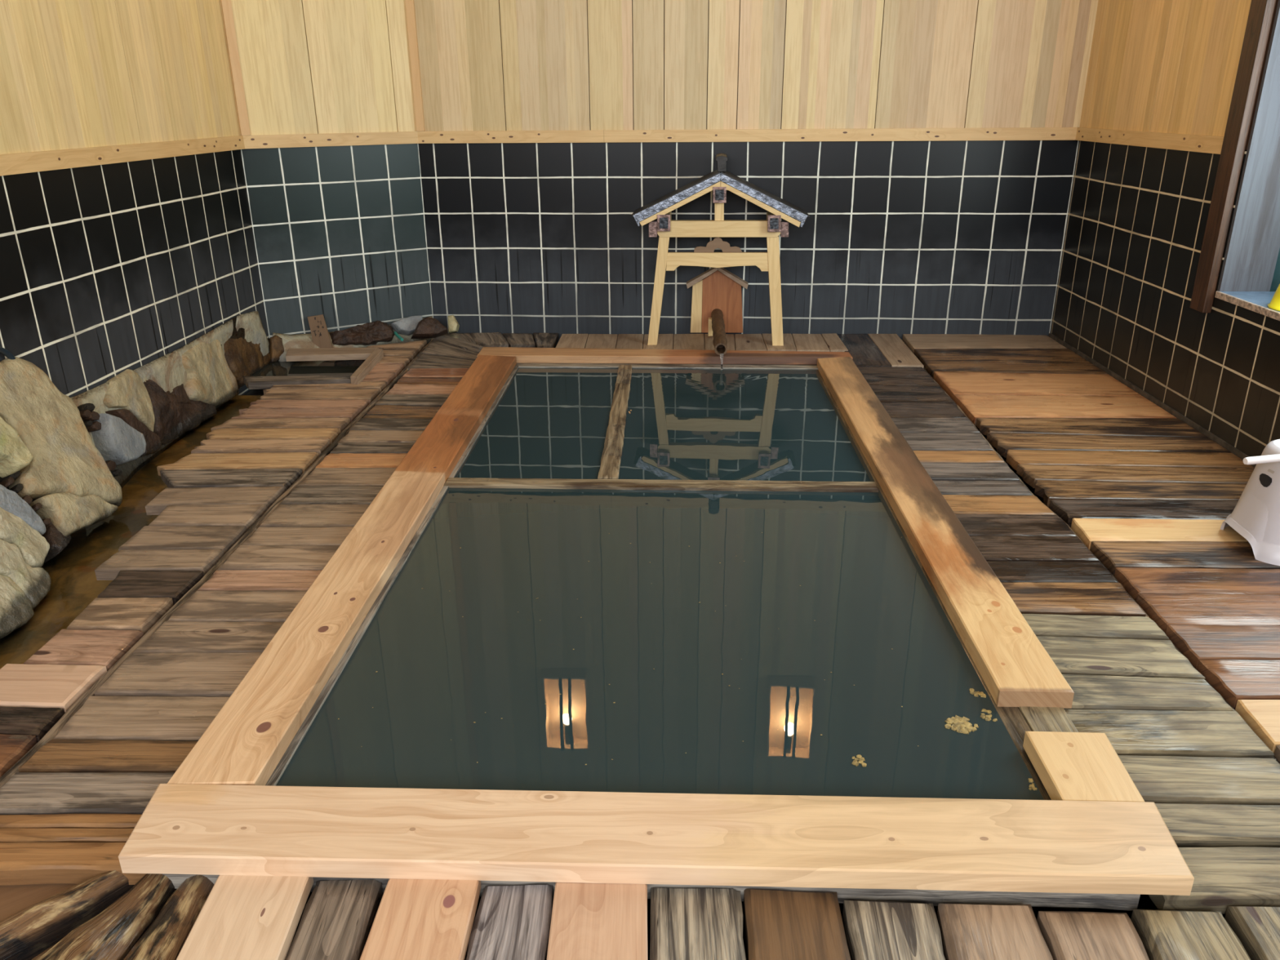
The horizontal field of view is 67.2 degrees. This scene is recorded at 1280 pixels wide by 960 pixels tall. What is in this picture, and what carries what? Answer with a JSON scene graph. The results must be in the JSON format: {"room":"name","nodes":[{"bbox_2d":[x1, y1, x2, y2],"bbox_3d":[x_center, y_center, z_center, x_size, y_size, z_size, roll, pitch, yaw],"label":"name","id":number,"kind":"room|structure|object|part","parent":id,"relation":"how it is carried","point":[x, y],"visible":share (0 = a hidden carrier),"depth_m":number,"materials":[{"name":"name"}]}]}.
{"room":"spa","nodes":[
{"label":"spa","id":0,"kind":"room"},
{"bbox_2d":[0,0,269,404],"bbox_3d":[-2.274,-1.016,1.465,0.133,3.750,7.230,0,21,2],"label":"wall","id":1,"kind":"structure","parent":0,"point":[107,270],"depth_m":3.90,"materials":[{"name":"tile"}]},
{"bbox_2d":[0,135,244,176],"bbox_3d":[-2.200,-0.443,1.671,0.030,0.065,7.200,0,21,2],"label":"trim","id":2,"kind":"structure","parent":1,"relation":"attached to","point":[42,161],"depth_m":3.81,"materials":[{"name":"brown wood"}]},
{"bbox_2d":[70,311,269,488],"bbox_3d":[-2.076,-0.439,4.464,0.138,0.420,2.102,0,21,1],"label":"rock","id":3,"kind":"object","parent":1,"relation":"attached to","point":[168,371],"depth_m":4.32,"materials":[{"name":"beige stone"}]},
{"bbox_2d":[105,460,116,471],"bbox_3d":[-2.053,-0.051,3.712,0.052,0.048,0.062,-2,21,-3],"label":"pebble","id":4,"kind":"object","parent":3,"relation":"on","point":[111,464],"visible":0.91,"depth_m":3.70,"materials":[{"name":"brown stone"}]},
{"bbox_2d":[110,469,122,476],"bbox_3d":[-2.045,-0.024,3.747,0.050,0.035,0.046,1,21,4],"label":"pebble","id":5,"kind":"object","parent":3,"relation":"on","point":[115,473],"visible":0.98,"depth_m":3.73,"materials":[{"name":"brown stone"}]},
{"bbox_2d":[91,413,146,465],"bbox_3d":[-2.062,-0.169,3.802,0.133,0.232,0.242,1,21,4],"label":"rock","id":6,"kind":"object","parent":3,"relation":"on","point":[117,442],"visible":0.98,"depth_m":3.73,"materials":[{"name":"grey stone"}]},
{"bbox_2d":[81,411,100,422],"bbox_3d":[-2.097,-0.238,3.673,0.052,0.048,0.076,-1,21,-2],"label":"pebble","id":7,"kind":"object","parent":6,"relation":"on","point":[94,415],"visible":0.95,"depth_m":3.66,"materials":[{"name":"brown stone"}]},
{"bbox_2d":[79,409,91,418],"bbox_3d":[-2.102,-0.244,3.631,0.052,0.041,0.054,1,21,4],"label":"pebble","id":8,"kind":"object","parent":7,"relation":"on","point":[84,414],"visible":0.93,"depth_m":3.62,"materials":[{"name":"brown stone"}]},
{"bbox_2d":[77,403,95,411],"bbox_3d":[-2.104,-0.270,3.658,0.053,0.041,0.060,1,21,4],"label":"pebble","id":9,"kind":"object","parent":7,"relation":"on","point":[90,406],"visible":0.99,"depth_m":3.64,"materials":[{"name":"brown stone"}]},
{"bbox_2d":[85,421,101,431],"bbox_3d":[-2.088,-0.201,3.679,0.053,0.044,0.060,1,21,4],"label":"pebble","id":10,"kind":"object","parent":6,"relation":"on","point":[96,425],"visible":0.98,"depth_m":3.66,"materials":[{"name":"brown stone"}]},
{"bbox_2d":[83,420,93,426],"bbox_3d":[-2.094,-0.209,3.634,0.048,0.029,0.044,1,21,4],"label":"pebble","id":11,"kind":"object","parent":10,"relation":"on","point":[88,423],"visible":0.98,"depth_m":3.63,"materials":[{"name":"brown stone"}]},
{"bbox_2d":[220,0,433,337],"bbox_3d":[-1.715,-2.446,5.096,1.021,3.750,0.132,-14,25,-32],"label":"wall","id":12,"kind":"structure","parent":0,"point":[340,232],"depth_m":5.31,"materials":[{"name":"tile"}]},
{"bbox_2d":[220,0,250,135],"bbox_3d":[-2.059,-2.932,4.561,0.045,2.451,0.024,-14,25,-32],"label":"trim","id":13,"kind":"structure","parent":12,"relation":"attached to","point":[226,6],"depth_m":4.88,"materials":[{"name":"brown wood"}]},
{"bbox_2d":[243,131,418,148],"bbox_3d":[-1.670,-1.859,5.266,0.985,0.065,0.030,-14,25,-32],"label":"trim","id":14,"kind":"structure","parent":12,"relation":"attached to","point":[263,141],"depth_m":5.24,"materials":[{"name":"brown wood"}]},
{"bbox_2d":[0,332,1279,959],"bbox_3d":[0.032,0.768,2.422,5.200,0.633,7.625,1,21,4],"label":"floor","id":15,"kind":"structure","parent":0,"point":[1100,512],"depth_m":2.37,"materials":[{"name":"beige wood"}]},
{"bbox_2d":[0,356,122,506],"bbox_3d":[-2.062,-0.158,3.288,0.314,0.651,0.423,6,22,16],"label":"rock","id":16,"kind":"object","parent":15,"relation":"on","point":[48,422],"visible":0.98,"depth_m":3.29,"materials":[{"name":"beige stone"}]},
{"bbox_2d":[0,346,15,359],"bbox_3d":[-2.139,-0.422,3.217,0.020,0.094,0.140,0,21,2],"label":"hose","id":17,"kind":"object","parent":16,"relation":"on","point":[9,355],"visible":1,"depth_m":3.25,"materials":[{"name":"blue"}]},
{"bbox_2d":[0,471,21,482],"bbox_3d":[-2.032,-0.010,3.107,0.053,0.048,0.068,-4,22,-9],"label":"pebble","id":18,"kind":"object","parent":16,"relation":"on","point":[15,475],"visible":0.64,"depth_m":3.09,"materials":[{"name":"brown stone"}]},
{"bbox_2d":[0,416,33,477],"bbox_3d":[-2.045,-0.124,3.024,0.182,0.257,0.157,1,21,4],"label":"rock","id":19,"kind":"object","parent":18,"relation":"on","point":[15,455],"visible":1,"depth_m":3.05,"materials":[{"name":"beige stone"}]},
{"bbox_2d":[143,378,217,444],"bbox_3d":[-2.094,-0.387,4.331,0.149,0.380,0.612,1,21,4],"label":"rock","id":20,"kind":"object","parent":15,"relation":"on","point":[175,415],"visible":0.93,"depth_m":4.26,"materials":[{"name":"brown stone"}]},
{"bbox_2d":[181,339,239,406],"bbox_3d":[-2.100,-0.514,4.645,0.155,0.364,0.490,-1,21,-3],"label":"rock","id":21,"kind":"object","parent":15,"relation":"on","point":[210,380],"visible":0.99,"depth_m":4.61,"materials":[{"name":"beige stone"}]},
{"bbox_2d":[223,337,271,388],"bbox_3d":[-2.125,-0.704,5.093,0.171,0.358,0.608,-1,21,-1],"label":"rock","id":22,"kind":"object","parent":15,"relation":"on","point":[243,357],"visible":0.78,"depth_m":5.01,"materials":[{"name":"brown stone"}]},
{"bbox_2d":[268,334,284,362],"bbox_3d":[-2.048,-0.732,5.407,0.090,0.161,0.120,-15,26,-32],"label":"rock","id":23,"kind":"object","parent":22,"relation":"on","point":[276,347],"visible":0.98,"depth_m":5.37,"materials":[{"name":"brown stone"}]},
{"bbox_2d":[243,346,383,389],"bbox_3d":[-1.683,-0.550,5.098,0.618,0.165,0.707,1,21,4],"label":"frame","id":24,"kind":"object","parent":15,"relation":"on","point":[372,356],"visible":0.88,"depth_m":5.01,"materials":[{"name":"brown wood"}]},
{"bbox_2d":[251,359,365,376],"bbox_3d":[-1.781,-0.626,5.290,0.565,0.001,0.495,1,21,4],"label":"water","id":25,"kind":"object","parent":24,"relation":"in","point":[335,367],"visible":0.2,"depth_m":5.24,"materials":[{"name":"grey liquid"}]},
{"bbox_2d":[410,316,448,338],"bbox_3d":[-1.249,-0.899,5.692,0.214,0.133,0.134,-10,23,-23],"label":"rock","id":26,"kind":"object","parent":15,"relation":"on","point":[428,327],"visible":1,"depth_m":5.65,"materials":[{"name":"brown stone"}]},
{"bbox_2d":[448,315,459,333],"bbox_3d":[-1.140,-0.952,5.895,0.062,0.122,0.105,-1,21,-1],"label":"rock","id":27,"kind":"object","parent":15,"relation":"on","point":[453,325],"visible":1,"depth_m":5.85,"materials":[{"name":"beige stone"}]},
{"bbox_2d":[118,346,1194,917],"bbox_3d":[0.050,0.267,3.548,2.113,0.603,3.836,1,21,4],"label":"frame","id":28,"kind":"object","parent":15,"relation":"on","point":[1093,840],"visible":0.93,"depth_m":1.83,"materials":[{"name":"brown wood"}]},
{"bbox_2d":[597,364,632,479],"bbox_3d":[-0.096,-0.294,4.298,0.080,0.028,1.630,0,21,2],"label":"plank","id":29,"kind":"object","parent":28,"relation":"on","point":[611,455],"visible":0.94,"depth_m":4.07,"materials":[{"name":"brown wood"}]},
{"bbox_2d":[275,367,1044,799],"bbox_3d":[0.077,0.035,3.450,1.744,0.001,3.462,1,21,4],"label":"water","id":30,"kind":"object","parent":28,"relation":"in","point":[521,580],"visible":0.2,"depth_m":2.53,"materials":[{"name":"grey liquid"}]},
{"bbox_2d":[337,532,918,764],"bbox_3d":[0.070,0.382,2.561,1.437,0.001,1.208,1,21,4],"label":"specks","id":31,"kind":"object","parent":30,"relation":"on","point":[762,532],"visible":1,"depth_m":2.28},
{"bbox_2d":[720,353,724,369],"bbox_3d":[0.422,-0.612,4.973,0.020,0.084,0.030,1,21,4],"label":"water","id":32,"kind":"object","parent":30,"relation":"on","point":[721,354],"visible":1,"depth_m":4.96,"materials":[{"name":"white liquid"}]},
{"bbox_2d":[851,754,866,767],"bbox_3d":[0.459,0.589,2.025,0.031,0.004,0.038,1,21,4],"label":"clump","id":33,"kind":"object","parent":30,"relation":"on","point":[861,760],"visible":1,"depth_m":2.02,"materials":[{"name":"beige"}]},
{"bbox_2d":[944,715,978,733],"bbox_3d":[0.711,0.543,2.137,0.066,0.004,0.064,-18,27,-37],"label":"clump","id":34,"kind":"object","parent":30,"relation":"on","point":[962,725],"visible":1,"depth_m":2.13,"materials":[{"name":"beige"}]},
{"bbox_2d":[968,688,986,697],"bbox_3d":[0.787,0.498,2.249,0.043,0.004,0.025,16,27,36],"label":"clump","id":35,"kind":"object","parent":30,"relation":"on","point":[972,691],"visible":1,"depth_m":2.25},
{"bbox_2d":[980,708,997,721],"bbox_3d":[0.782,0.529,2.171,0.034,0.004,0.046,1,21,4],"label":"clump","id":36,"kind":"object","parent":30,"relation":"on","point":[988,717],"visible":1,"depth_m":2.17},
{"bbox_2d":[1028,777,1036,790],"bbox_3d":[0.791,0.616,1.952,0.016,0.004,0.036,1,21,4],"label":"clump","id":37,"kind":"object","parent":30,"relation":"on","point":[1030,780],"visible":1,"depth_m":1.95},
{"bbox_2d":[711,308,727,355],"bbox_3d":[0.436,-0.828,5.348,0.078,0.086,0.807,1,21,3],"label":"pipe","id":38,"kind":"object","parent":28,"relation":"on","point":[720,341],"visible":0.99,"depth_m":5.21,"materials":[{"name":"brown wood"}]},
{"bbox_2d":[708,317,712,336],"bbox_3d":[0.422,-0.894,5.630,0.049,0.099,0.050,1,21,4],"label":"support block","id":39,"kind":"object","parent":15,"relation":"on","point":[710,331],"visible":0.54,"depth_m":5.61,"materials":[{"name":"brown wood"}]},
{"bbox_2d":[631,152,809,345],"bbox_3d":[0.441,-1.277,5.387,0.961,1.030,0.309,1,21,4],"label":"shrine gate","id":40,"kind":"object","parent":15,"relation":"on","point":[660,209],"visible":1,"depth_m":5.25,"materials":[{"name":"brown wood"}]},
{"bbox_3d":[0.104,-1.058,5.413,0.123,0.608,0.040,1,21,4],"label":"post","id":41,"kind":"part","parent":40,"relation":"part of","materials":[{"name":"brown wood"}]},
{"bbox_3d":[0.128,-1.387,5.205,0.047,0.058,0.004,1,21,4],"label":"cap plate","id":42,"kind":"part","parent":40,"relation":"part of","materials":[{"name":"metal"}]},
{"bbox_3d":[0.428,-1.207,5.327,0.568,0.100,0.030,1,21,4],"label":"rail","id":43,"kind":"part","parent":40,"relation":"part of","materials":[{"name":"brown wood"}]},
{"bbox_3d":[0.430,-1.463,5.224,0.052,0.110,0.030,1,21,4],"label":"king post","id":44,"kind":"part","parent":40,"relation":"part of","materials":[{"name":"brown wood"}]},
{"bbox_3d":[0.423,-1.517,5.130,0.047,0.053,0.004,1,21,4],"label":"cap plate","id":45,"kind":"part","parent":40,"relation":"part of","materials":[{"name":"metal"}]},
{"bbox_3d":[0.719,-1.373,5.163,0.048,0.057,0.004,1,21,4],"label":"cap plate","id":46,"kind":"part","parent":40,"relation":"part of","materials":[{"name":"metal"}]},
{"bbox_3d":[0.752,-1.046,5.365,0.118,0.608,0.040,1,21,4],"label":"post","id":47,"kind":"part","parent":40,"relation":"part of","materials":[{"name":"brown wood"}]},
{"bbox_2d":[1220,439,1279,565],"bbox_3d":[2.009,0.050,2.930,0.470,0.329,0.342,1,21,4],"label":"stool","id":48,"kind":"object","parent":15,"relation":"on","point":[1255,516],"visible":1,"depth_m":2.90,"materials":[{"name":"plastic"}]},
{"label":"water","id":49,"kind":"object","parent":15,"relation":"in","visible":0},
{"bbox_2d":[0,573,34,639],"bbox_3d":[-1.849,0.374,2.687,0.178,0.223,0.326,-2,21,-4],"label":"rock","id":50,"kind":"object","parent":49,"relation":"on","point":[16,611],"visible":1,"depth_m":2.76,"materials":[{"name":"beige stone"}]},
{"bbox_2d":[0,506,49,567],"bbox_3d":[-1.935,0.182,2.946,0.195,0.253,0.195,-11,24,-24],"label":"rock","id":51,"kind":"object","parent":49,"relation":"on","point":[33,548],"visible":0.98,"depth_m":2.95,"materials":[{"name":"beige stone"}]},
{"bbox_2d":[0,484,45,535],"bbox_3d":[-1.985,0.093,2.997,0.121,0.254,0.194,18,28,39],"label":"rock","id":52,"kind":"object","parent":51,"relation":"on","point":[11,501],"visible":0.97,"depth_m":3.01,"materials":[{"name":"grey stone"}]},
{"bbox_2d":[0,539,51,609],"bbox_3d":[-1.880,0.280,2.858,0.194,0.254,0.192,-8,23,-19],"label":"rock","id":53,"kind":"object","parent":49,"relation":"on","point":[35,582],"visible":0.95,"depth_m":2.86,"materials":[{"name":"beige stone"}]},
{"bbox_2d":[41,519,71,564],"bbox_3d":[-1.950,0.191,3.171,0.127,0.132,0.146,-6,22,-13],"label":"rock","id":54,"kind":"object","parent":49,"relation":"on","point":[57,541],"visible":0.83,"depth_m":3.14,"materials":[{"name":"brown stone"}]},
{"bbox_2d":[31,502,41,511],"bbox_3d":[-1.965,0.095,3.121,0.050,0.040,0.037,-5,22,-10],"label":"pebble","id":55,"kind":"object","parent":54,"relation":"on","point":[36,507],"visible":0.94,"depth_m":3.11,"materials":[{"name":"brown stone"}]},
{"bbox_2d":[22,494,32,504],"bbox_3d":[-1.979,0.076,3.088,0.054,0.047,0.056,-4,22,-9],"label":"pebble","id":56,"kind":"object","parent":55,"relation":"on","point":[28,499],"visible":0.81,"depth_m":3.08,"materials":[{"name":"brown stone"}]},
{"bbox_2d":[8,483,23,493],"bbox_3d":[-2.004,0.035,3.087,0.050,0.040,0.051,-4,22,-9],"label":"pebble","id":57,"kind":"object","parent":56,"relation":"on","point":[18,487],"visible":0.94,"depth_m":3.08,"materials":[{"name":"brown stone"}]},
{"bbox_2d":[0,476,14,488],"bbox_3d":[-2.017,0.014,3.064,0.051,0.041,0.046,-5,22,-12],"label":"pebble","id":58,"kind":"object","parent":57,"relation":"on","point":[9,481],"visible":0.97,"depth_m":3.05,"materials":[{"name":"brown stone"}]},
{"bbox_2d":[42,518,51,526],"bbox_3d":[-1.934,0.146,3.116,0.051,0.041,0.047,-4,22,-8],"label":"pebble","id":59,"kind":"object","parent":54,"relation":"on","point":[46,522],"visible":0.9,"depth_m":3.11,"materials":[{"name":"brown stone"}]},
{"bbox_2d":[29,492,118,536],"bbox_3d":[-1.933,0.096,3.303,0.136,0.193,0.302,1,21,4],"label":"rock","id":60,"kind":"object","parent":49,"relation":"in","point":[70,513],"visible":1,"depth_m":3.22,"materials":[{"name":"beige stone"}]},
{"bbox_2d":[105,408,161,456],"bbox_3d":[-2.076,-0.199,3.952,0.114,0.249,0.232,1,21,4],"label":"rock","id":61,"kind":"object","parent":49,"relation":"on","point":[153,443],"visible":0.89,"depth_m":3.95,"materials":[{"name":"brown stone"}]},
{"bbox_2d":[102,368,154,431],"bbox_3d":[-2.120,-0.292,3.968,0.140,0.289,0.304,1,21,4],"label":"rock","id":62,"kind":"object","parent":61,"relation":"on","point":[126,390],"visible":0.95,"depth_m":3.96,"materials":[{"name":"beige stone"}]},
{"bbox_2d":[413,0,1097,349],"bbox_3d":[0.566,-2.517,5.226,3.800,3.750,0.133,1,21,4],"label":"wall","id":63,"kind":"structure","parent":0,"point":[933,237],"depth_m":5.43,"materials":[{"name":"tile"}]},
{"bbox_2d":[272,315,432,361],"bbox_3d":[-1.640,-0.800,5.633,0.975,0.230,0.147,-14,25,-32],"label":"trim","id":64,"kind":"structure","parent":63,"relation":"attached to","point":[297,340],"depth_m":5.48,"materials":[{"name":"beige stone"}]},
{"bbox_2d":[306,314,333,347],"bbox_3d":[-1.815,-0.843,5.470,0.121,0.193,0.013,1,21,4],"label":"sign slat","id":65,"kind":"object","parent":64,"relation":"on","point":[320,335],"visible":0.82,"depth_m":5.46,"materials":[{"name":"brown wood"}]},
{"bbox_2d":[329,320,394,345],"bbox_3d":[-1.631,-0.850,5.653,0.388,0.149,0.156,-14,25,-30],"label":"rock","id":66,"kind":"object","parent":64,"relation":"on","point":[374,332],"visible":0.95,"depth_m":5.62,"materials":[{"name":"brown stone"}]},
{"bbox_2d":[394,331,403,341],"bbox_3d":[-1.424,-0.848,5.682,0.021,0.038,0.117,-14,25,-30],"label":"hose","id":67,"kind":"object","parent":66,"relation":"on","point":[396,334],"visible":1,"depth_m":5.67,"materials":[{"name":"teal rubber"}]},
{"bbox_2d":[390,315,422,335],"bbox_3d":[-1.387,-0.919,5.756,0.194,0.120,0.116,-12,24,-27],"label":"rock","id":68,"kind":"object","parent":64,"relation":"on","point":[406,326],"visible":0.91,"depth_m":5.72,"materials":[{"name":"grey stone"}]},
{"bbox_2d":[404,0,425,131],"bbox_3d":[-1.259,-3.132,5.055,0.045,2.451,0.024,1,21,4],"label":"trim","id":69,"kind":"structure","parent":63,"relation":"attached to","point":[410,4],"depth_m":5.37,"materials":[{"name":"brown wood"}]},
{"bbox_2d":[417,129,604,143],"bbox_3d":[-0.740,-1.951,5.481,1.080,0.065,0.030,1,21,4],"label":"trim","id":70,"kind":"structure","parent":63,"relation":"attached to","point":[464,136],"depth_m":5.47,"materials":[{"name":"brown wood"}]},
{"bbox_2d":[686,267,747,333],"bbox_3d":[0.453,-1.066,5.689,0.359,0.403,0.080,1,21,4],"label":"house","id":71,"kind":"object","parent":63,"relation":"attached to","point":[722,289],"visible":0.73,"depth_m":5.69,"materials":[{"name":"brown wood"}]},
{"bbox_3d":[0.335,-1.033,5.728,0.068,0.313,0.030,1,21,4],"label":"panel","id":72,"kind":"part","parent":71,"relation":"part of","materials":[{"name":"brown wood"}]},
{"bbox_2d":[604,127,1077,142],"bbox_3d":[1.100,-1.913,5.346,2.609,0.065,0.030,1,21,4],"label":"trim","id":73,"kind":"structure","parent":63,"relation":"attached to","point":[1001,133],"depth_m":5.33,"materials":[{"name":"brown wood"}]},
{"bbox_2d":[1049,0,1279,457],"bbox_3d":[2.401,-1.046,1.442,0.313,3.750,7.770,0,21,2],"label":"wall","id":74,"kind":"structure","parent":0,"point":[1137,216],"depth_m":4.35,"materials":[{"name":"tile"}]},
{"bbox_2d":[1075,127,1223,154],"bbox_3d":[2.358,-1.606,4.537,0.030,0.065,1.565,0,21,2],"label":"trim","id":75,"kind":"structure","parent":74,"relation":"attached to","point":[1184,142],"depth_m":4.38,"materials":[{"name":"brown wood"}]},
{"bbox_2d":[1048,333,1256,467],"bbox_3d":[2.304,0.162,3.108,0.011,0.045,5.480,0,21,2],"label":"baseboard","id":76,"kind":"structure","parent":74,"relation":"attached to","point":[1234,451],"depth_m":4.36,"materials":[{"name":"brown wood"}]},
{"bbox_2d":[1189,0,1275,312],"bbox_3d":[2.319,-2.163,3.441,0.038,3.130,0.111,1,21,4],"label":"window frame","id":77,"kind":"structure","parent":74,"relation":"attached to","point":[1260,15],"depth_m":3.77,"materials":[{"name":"brown wood"}]},
{"bbox_2d":[1214,0,1279,320],"bbox_3d":[2.447,-1.192,2.710,0.314,1.716,1.936,0,21,2],"label":"window","id":78,"kind":"structure","parent":74,"relation":"in","point":[1250,278],"depth_m":3.78,"materials":[{"name":"blue glass"}]},
{"bbox_3d":[2.461,-0.405,3.009,0.300,0.016,1.917,0,21,2],"label":"sill","id":79,"kind":"part","parent":78,"relation":"part of","materials":[{"name":"beige stone"}]},
{"bbox_2d":[1267,284,1279,311],"bbox_3d":[2.454,-0.678,3.541,0.236,0.104,0.236,1,21,4],"label":"basin","id":80,"kind":"object","parent":78,"relation":"on","point":[1274,304],"visible":1,"depth_m":3.56,"materials":[{"name":"yellow plastic"}]}
]}

